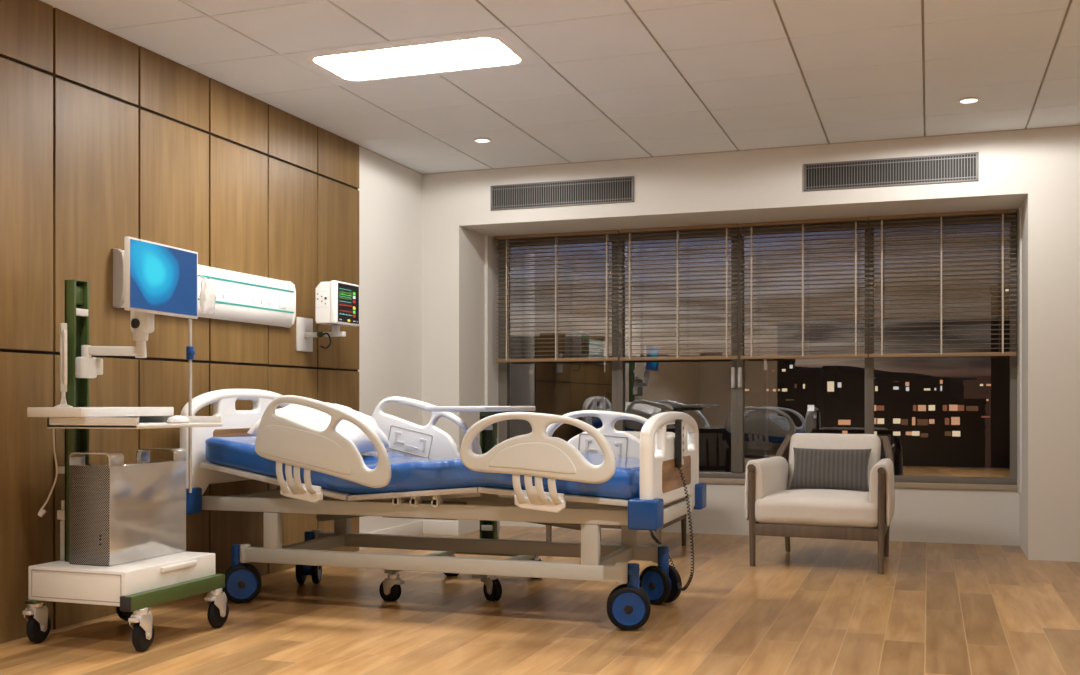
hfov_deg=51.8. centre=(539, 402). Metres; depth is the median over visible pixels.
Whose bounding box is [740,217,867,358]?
blind
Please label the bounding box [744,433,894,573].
armchair
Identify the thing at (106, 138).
wall
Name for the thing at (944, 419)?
window
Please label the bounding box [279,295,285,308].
socket
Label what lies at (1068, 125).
trim
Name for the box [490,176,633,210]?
air vent
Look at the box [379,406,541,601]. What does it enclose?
table
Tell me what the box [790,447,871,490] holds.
cushion
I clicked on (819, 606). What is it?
floor
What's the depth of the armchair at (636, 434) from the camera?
7.48 m
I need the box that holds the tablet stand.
[54,323,72,406]
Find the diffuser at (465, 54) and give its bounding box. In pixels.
[314,38,520,79]
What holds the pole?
attached to the hospital bed
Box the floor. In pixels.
[0,526,1079,674]
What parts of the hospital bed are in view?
headboard, lift post, support arm, support arm, support arm, raised panel, support arm, rail, lift post, rail, frame, frame, support arm, support arm, raised panel, rail, support arm, support arm, lift post, rail, lift post, footboard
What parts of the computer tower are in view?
handle, handle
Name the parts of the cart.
post, monitor arm, keyboard drawer, tilt knob, drawer pull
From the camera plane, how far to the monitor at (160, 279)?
4.77 m
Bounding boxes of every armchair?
[546,431,685,545]
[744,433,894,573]
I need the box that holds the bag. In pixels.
[199,280,215,313]
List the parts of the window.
pane, pane, pane, pane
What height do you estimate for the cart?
1.685 m
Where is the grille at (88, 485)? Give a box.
[69,466,108,565]
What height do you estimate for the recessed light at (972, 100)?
0.008 m
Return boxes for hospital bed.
[180,389,705,630]
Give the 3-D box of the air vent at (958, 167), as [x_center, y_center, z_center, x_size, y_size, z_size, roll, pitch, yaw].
[2.312,-1.528,7.363,1.103,0.185,0.013,0,0,19]
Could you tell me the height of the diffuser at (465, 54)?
0.006 m
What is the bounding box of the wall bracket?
[296,317,345,351]
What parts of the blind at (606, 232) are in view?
ladder cord, ladder cord, head rail, rail, ladder cord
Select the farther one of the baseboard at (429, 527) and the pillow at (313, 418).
the baseboard at (429, 527)
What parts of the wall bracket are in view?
wall plate, arm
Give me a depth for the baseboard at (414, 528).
8.18 m
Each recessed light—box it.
[280,27,547,85]
[473,138,491,142]
[958,97,979,103]
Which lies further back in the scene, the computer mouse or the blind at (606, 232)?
the blind at (606, 232)
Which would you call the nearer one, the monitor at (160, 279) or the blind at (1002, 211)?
the monitor at (160, 279)
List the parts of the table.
leg, post, plate, leg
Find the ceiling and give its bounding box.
[40,0,1079,173]
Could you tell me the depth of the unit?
6.15 m
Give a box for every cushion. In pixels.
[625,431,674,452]
[755,489,885,528]
[788,433,880,491]
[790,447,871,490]
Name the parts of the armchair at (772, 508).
arm rail, leg, leg, seat frame, frame, arm rail, leg, leg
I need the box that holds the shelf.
[27,407,173,416]
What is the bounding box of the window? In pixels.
[498,213,1016,484]
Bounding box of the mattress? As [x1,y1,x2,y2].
[205,435,639,499]
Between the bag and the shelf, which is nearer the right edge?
the bag
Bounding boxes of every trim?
[359,125,1079,174]
[388,0,1071,154]
[699,478,1017,490]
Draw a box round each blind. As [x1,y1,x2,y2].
[496,230,618,362]
[619,224,737,360]
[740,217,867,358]
[869,209,1016,357]
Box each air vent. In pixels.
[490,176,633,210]
[804,152,978,191]
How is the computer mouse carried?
on the cart
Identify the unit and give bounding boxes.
[113,248,295,327]
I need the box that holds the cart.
[23,236,228,651]
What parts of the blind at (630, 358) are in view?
ladder cord, ladder cord, head rail, rail, ladder cord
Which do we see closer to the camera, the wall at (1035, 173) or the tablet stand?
the tablet stand
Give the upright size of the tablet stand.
0.348 m
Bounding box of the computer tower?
[69,448,185,565]
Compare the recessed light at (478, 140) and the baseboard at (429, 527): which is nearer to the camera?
the recessed light at (478, 140)
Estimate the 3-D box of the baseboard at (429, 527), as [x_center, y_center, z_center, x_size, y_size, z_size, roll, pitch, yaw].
[-0.752,0.948,8.432,0.295,0.105,0.014,0,0,19]
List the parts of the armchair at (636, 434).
leg, seat frame, leg, leg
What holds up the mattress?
on the hospital bed
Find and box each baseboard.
[359,520,422,549]
[423,520,458,535]
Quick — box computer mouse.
[167,415,189,422]
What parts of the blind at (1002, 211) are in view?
ladder cord, ladder cord, head rail, rail, ladder cord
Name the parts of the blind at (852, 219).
ladder cord, ladder cord, head rail, rail, ladder cord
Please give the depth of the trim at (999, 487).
7.95 m
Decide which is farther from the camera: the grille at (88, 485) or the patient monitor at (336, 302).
the patient monitor at (336, 302)
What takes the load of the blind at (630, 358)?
attached to the window
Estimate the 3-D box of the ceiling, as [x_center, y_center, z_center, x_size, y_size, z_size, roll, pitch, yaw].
[0.418,-1.753,3.095,6.053,0.012,9.319,0,0,19]
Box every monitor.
[124,236,197,318]
[315,280,358,326]
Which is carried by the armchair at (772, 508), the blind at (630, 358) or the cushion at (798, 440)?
the cushion at (798, 440)
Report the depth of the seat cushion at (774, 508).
6.67 m
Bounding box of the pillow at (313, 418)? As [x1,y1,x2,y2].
[247,403,389,452]
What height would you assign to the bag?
0.160 m
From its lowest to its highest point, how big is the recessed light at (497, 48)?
0.012 m
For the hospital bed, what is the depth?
5.24 m
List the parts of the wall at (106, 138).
oak panel, oak panel, oak panel, oak panel, oak panel, oak panel, oak panel, oak panel, oak panel, oak panel, oak panel, oak panel, oak panel, oak panel, oak panel, oak panel, oak panel, oak panel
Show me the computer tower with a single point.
(121, 511)
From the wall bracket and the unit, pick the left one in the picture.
the unit
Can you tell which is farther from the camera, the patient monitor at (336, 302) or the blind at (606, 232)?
the blind at (606, 232)
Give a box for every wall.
[0,0,421,643]
[422,126,1079,561]
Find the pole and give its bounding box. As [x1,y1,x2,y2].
[186,274,208,492]
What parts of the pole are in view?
clamp knob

